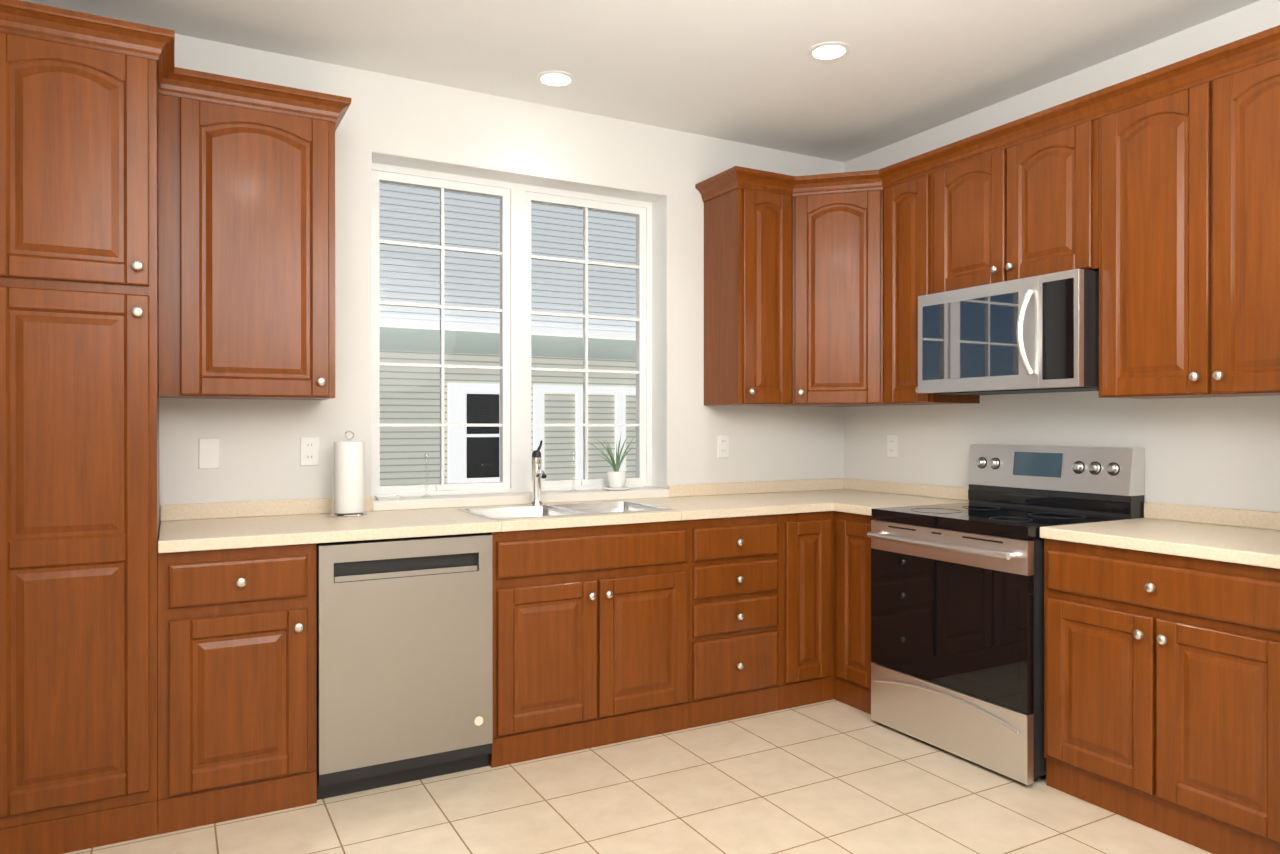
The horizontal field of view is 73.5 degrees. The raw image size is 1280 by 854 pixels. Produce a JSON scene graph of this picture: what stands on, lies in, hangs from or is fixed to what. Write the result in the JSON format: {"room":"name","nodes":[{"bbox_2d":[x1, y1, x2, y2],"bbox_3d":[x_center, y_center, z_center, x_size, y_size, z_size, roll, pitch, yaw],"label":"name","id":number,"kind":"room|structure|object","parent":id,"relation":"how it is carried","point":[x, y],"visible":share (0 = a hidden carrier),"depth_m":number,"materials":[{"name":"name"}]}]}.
{"room":"kitchen","nodes":[
{"label":"kitchen","id":0,"kind":"room"},
{"bbox_2d":[159,34,843,522],"bbox_3d":[-0.584,-0.108,3.989,4.286,2.740,0.240,0,0,-29],"label":"wall","id":1,"kind":"structure","parent":0,"point":[383,114],"depth_m":3.73,"materials":[{"name":"white paint"}]},
{"bbox_2d":[199,438,219,468],"bbox_3d":[-1.642,0.102,3.265,0.072,0.116,0.014,0,0,-29],"label":"switch plate","id":2,"kind":"object","parent":1,"relation":"attached to","point":[209,453],"visible":1,"depth_m":3.27,"materials":[{"name":"white plastic"}]},
{"bbox_2d":[158,88,334,399],"bbox_3d":[-1.452,-0.642,3.172,0.576,1.068,0.354,0,0,-29],"label":"upper cabinet","id":3,"kind":"object","parent":1,"relation":"attached to","point":[246,216],"visible":1,"depth_m":3.04,"materials":[{"name":"brown wood"}]},
{"bbox_2d":[300,437,318,465],"bbox_3d":[-1.327,0.098,3.441,0.072,0.116,0.007,0,0,-29],"label":"electrical outlet","id":4,"kind":"object","parent":1,"relation":"attached to","point":[309,451],"visible":1,"depth_m":3.44,"materials":[{"name":"white plastic"}]},
{"bbox_2d":[372,163,651,496],"bbox_3d":[-0.577,-0.421,4.060,1.425,1.451,0.071,0,0,-29],"label":"window","id":5,"kind":"structure","parent":1,"relation":"in","point":[515,368],"depth_m":4.02,"materials":[{"name":"white plastic"}]},
{"bbox_2d":[371,151,666,496],"bbox_3d":[-0.527,-0.421,3.969,1.428,1.452,0.149,0,0,-29],"label":"liner","id":6,"kind":"object","parent":1,"relation":"attached to","point":[659,339],"visible":0.67,"depth_m":4.26,"materials":[{"name":"white paint"}]},
{"bbox_2d":[717,435,728,457],"bbox_3d":[0.429,0.100,4.403,0.072,0.116,0.007,0,0,-29],"label":"electrical outlet","id":7,"kind":"object","parent":1,"relation":"attached to","point":[722,446],"visible":1,"depth_m":4.40,"materials":[{"name":"white plastic"}]},
{"bbox_2d":[704,188,791,405],"bbox_3d":[0.550,-0.645,4.268,0.324,1.068,0.354,0,0,-29],"label":"upper cabinet","id":8,"kind":"object","parent":1,"relation":"attached to","point":[747,297],"visible":1,"depth_m":4.15,"materials":[{"name":"brown wood"}]},
{"bbox_2d":[764,190,914,406],"bbox_3d":[1.017,-0.645,4.377,0.618,1.068,0.611,0,0,-29],"label":"upper cabinet","id":9,"kind":"object","parent":1,"relation":"attached to","point":[837,299],"visible":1,"depth_m":4.16,"materials":[{"name":"brown wood"}]},
{"bbox_2d":[695,25,1279,201],"bbox_3d":[1.320,-1.180,3.443,0.983,0.084,2.538,0,0,-29],"label":"crown molding","id":10,"kind":"structure","parent":9,"relation":"attached to","point":[1256,49],"depth_m":3.37,"materials":[{"name":"brown wood"}]},
{"bbox_2d":[64,699,1211,853],"bbox_3d":[0.914,1.319,1.256,4.286,0.100,6.480,0,0,-29],"label":"floor","id":11,"kind":"structure","parent":0,"point":[833,776],"depth_m":2.84,"materials":[{"name":"tile"}]},
{"bbox_2d":[0,32,159,853],"bbox_3d":[-1.832,0.045,2.792,0.455,2.440,0.658,0,0,-29],"label":"pantry cabinet","id":12,"kind":"object","parent":11,"relation":"on","point":[79,390],"visible":1,"depth_m":2.54,"materials":[{"name":"brown wood"}]},
{"bbox_2d":[0,0,350,130],"bbox_3d":[-1.559,-1.179,2.939,1.087,0.084,0.658,0,0,-29],"label":"crown molding","id":13,"kind":"structure","parent":12,"relation":"attached to","point":[35,20],"depth_m":2.66,"materials":[{"name":"brown wood"}]},
{"bbox_2d":[158,544,316,834],"bbox_3d":[-1.427,0.827,3.016,0.466,0.874,0.658,0,0,-29],"label":"base cabinet","id":14,"kind":"object","parent":11,"relation":"on","point":[237,684],"visible":1,"depth_m":2.75,"materials":[{"name":"brown wood"}]},
{"bbox_2d":[316,533,492,799],"bbox_3d":[-0.952,0.831,3.270,0.604,0.866,0.601,0,0,-29],"label":"dishwasher","id":15,"kind":"object","parent":11,"relation":"on","point":[404,627],"visible":0.94,"depth_m":3.00,"materials":[{"name":"silver metal"}]},
{"bbox_2d":[487,520,689,767],"bbox_3d":[-0.306,0.826,3.630,0.865,0.874,0.658,0,0,-29],"label":"base cabinet","id":16,"kind":"object","parent":11,"relation":"on","point":[590,636],"visible":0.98,"depth_m":3.35,"materials":[{"name":"brown wood"}]},
{"bbox_2d":[158,478,889,552],"bbox_3d":[-0.202,0.414,3.772,3.340,0.253,0.809,0,0,-29],"label":"countertop","id":17,"kind":"structure","parent":16,"relation":"on","point":[188,527],"depth_m":3.43,"materials":[{"name":"beige stone"}]},
{"bbox_2d":[330,431,367,516],"bbox_3d":[-1.151,0.181,3.389,0.144,0.334,0.144,0,0,-29],"label":"paper towel holder","id":18,"kind":"object","parent":17,"relation":"on","point":[348,483],"visible":1,"depth_m":3.34,"materials":[{"name":"white paper"}]},
{"bbox_2d":[374,495,400,499],"bbox_3d":[-1.074,0.300,3.642,0.100,0.014,0.064,0,0,-29],"label":"soap dish","id":19,"kind":"object","parent":17,"relation":"on","point":[388,497],"visible":1,"depth_m":3.62,"materials":[{"name":"white ceramic"}]},
{"bbox_2d":[424,453,428,497],"bbox_3d":[-0.930,0.211,3.732,0.044,0.192,0.044,0,0,-29],"label":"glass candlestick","id":20,"kind":"object","parent":17,"relation":"on","point":[427,474],"visible":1,"depth_m":3.73,"materials":[{"name":"clear glass"}]},
{"bbox_2d":[530,440,546,504],"bbox_3d":[-0.432,0.204,3.779,0.081,0.288,0.195,0,0,-29],"label":"faucet","id":21,"kind":"object","parent":17,"relation":"on","point":[538,473],"visible":1,"depth_m":3.81,"materials":[{"name":"silver metal"}]},
{"bbox_2d":[589,435,632,490],"bbox_3d":[-0.129,0.163,4.203,0.230,0.285,0.281,0,0,-29],"label":"potted plant","id":22,"kind":"object","parent":17,"relation":"on","point":[616,478],"visible":1,"depth_m":4.15,"materials":[{"name":"white ceramic"}]},
{"bbox_2d":[689,514,778,727],"bbox_3d":[0.278,0.825,3.949,0.464,0.874,0.658,0,0,-29],"label":"base cabinet","id":23,"kind":"object","parent":11,"relation":"on","point":[733,617],"visible":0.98,"depth_m":3.68,"materials":[{"name":"brown wood"}]},
{"bbox_2d":[778,511,833,709],"bbox_3d":[0.884,0.824,4.298,0.932,0.874,0.628,0,0,-29],"label":"base cabinet","id":24,"kind":"object","parent":11,"relation":"on","point":[805,608],"visible":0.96,"depth_m":3.87,"materials":[{"name":"brown wood"}]},
{"bbox_2d":[834,511,872,713],"bbox_3d":[1.235,0.825,3.973,0.628,0.874,0.316,0,0,-29],"label":"base cabinet","id":25,"kind":"object","parent":11,"relation":"on","point":[852,613],"visible":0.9,"depth_m":3.84,"materials":[{"name":"brown wood"}]},
{"bbox_2d":[834,482,968,515],"bbox_3d":[1.241,0.336,3.947,0.641,0.100,0.269,0,0,-29],"label":"countertop","id":26,"kind":"structure","parent":25,"relation":"on","point":[860,499],"depth_m":4.16,"materials":[{"name":"beige stone"}]},
{"bbox_2d":[867,444,1144,784],"bbox_3d":[1.438,0.672,3.465,0.755,1.182,0.760,0,0,-29],"label":"range","id":27,"kind":"object","parent":11,"relation":"on","point":[957,629],"visible":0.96,"depth_m":3.31,"materials":[{"name":"grey metal"}]},
{"bbox_2d":[1044,538,1279,853],"bbox_3d":[1.858,0.828,2.803,0.658,0.874,0.790,0,0,-29],"label":"base cabinet","id":28,"kind":"object","parent":11,"relation":"on","point":[1161,693],"visible":0.98,"depth_m":2.63,"materials":[{"name":"brown wood"}]},
{"bbox_2d":[1040,502,1279,568],"bbox_3d":[1.868,0.339,2.808,0.634,0.100,0.792,0,0,-29],"label":"countertop","id":29,"kind":"structure","parent":28,"relation":"on","point":[1245,537],"depth_m":2.86,"materials":[{"name":"beige stone"}]},
{"bbox_2d":[21,0,1259,161],"bbox_3d":[0.914,-1.521,1.249,4.286,0.100,6.480,0,0,-29],"label":"ceiling","id":30,"kind":"structure","parent":0,"point":[750,72],"depth_m":3.33,"materials":[{"name":"white paint"}]},
{"bbox_2d":[536,70,575,86],"bbox_3d":[-0.357,-1.474,3.631,0.170,0.005,0.170,0,0,-29],"label":"recessed light","id":31,"kind":"object","parent":30,"relation":"in","point":[553,78],"visible":1,"depth_m":3.62,"materials":[{"name":"white"}]},
{"bbox_2d":[807,42,850,60],"bbox_3d":[0.742,-1.474,3.363,0.170,0.005,0.170,0,0,-29],"label":"recessed light","id":32,"kind":"object","parent":30,"relation":"in","point":[827,51],"visible":1,"depth_m":3.36,"materials":[{"name":"white"}]},
{"bbox_2d":[844,0,1279,511],"bbox_3d":[2.746,-0.103,2.118,0.240,2.740,6.240,0,0,-29],"label":"wall","id":33,"kind":"structure","parent":0,"point":[1221,452],"depth_m":3.47,"materials":[{"name":"white paint"}]},
{"bbox_2d":[887,435,897,457],"bbox_3d":[1.317,0.102,4.471,0.007,0.116,0.072,0,0,-29],"label":"electrical outlet","id":34,"kind":"object","parent":33,"relation":"attached to","point":[892,446],"visible":1,"depth_m":4.46,"materials":[{"name":"white plastic"}]},
{"bbox_2d":[883,173,979,404],"bbox_3d":[1.353,-0.644,4.039,0.354,1.068,0.308,0,0,-29],"label":"upper cabinet","id":35,"kind":"object","parent":33,"relation":"attached to","point":[908,243],"visible":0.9,"depth_m":3.96,"materials":[{"name":"brown wood"}]},
{"bbox_2d":[934,119,1098,292],"bbox_3d":[1.615,-0.882,3.560,0.354,0.590,0.778,0,0,-29],"label":"upper cabinet","id":36,"kind":"object","parent":33,"relation":"attached to","point":[1030,208],"visible":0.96,"depth_m":3.43,"materials":[{"name":"brown wood"}]},
{"bbox_2d":[918,269,1098,394],"bbox_3d":[1.565,-0.361,3.532,0.470,0.432,0.766,0,0,-29],"label":"microwave","id":37,"kind":"object","parent":36,"relation":"attached to","point":[1036,334],"visible":0.94,"depth_m":3.36,"materials":[{"name":"grey metal"}]},
{"bbox_2d":[1099,58,1279,398],"bbox_3d":[1.992,-0.641,2.872,0.354,1.068,0.788,0,0,-29],"label":"upper cabinet","id":38,"kind":"object","parent":33,"relation":"attached to","point":[1189,242],"visible":1,"depth_m":2.85,"materials":[{"name":"brown wood"}]},
{"label":"outside","id":39,"kind":"structure","parent":0,"visible":0},
{"bbox_3d":[-0.441,1.422,9.777,26.000,0.250,9.750,0,0,-29],"label":"ground","id":40,"kind":"structure","parent":39,"visible":0},
{"bbox_2d":[373,182,636,497],"bbox_3d":[-2.307,-2.415,14.218,15.000,7.700,0.550,0,0,-29],"label":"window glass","id":41,"kind":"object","parent":40,"relation":"on","point":[397,406],"depth_m":14.15,"materials":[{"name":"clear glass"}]}
]}

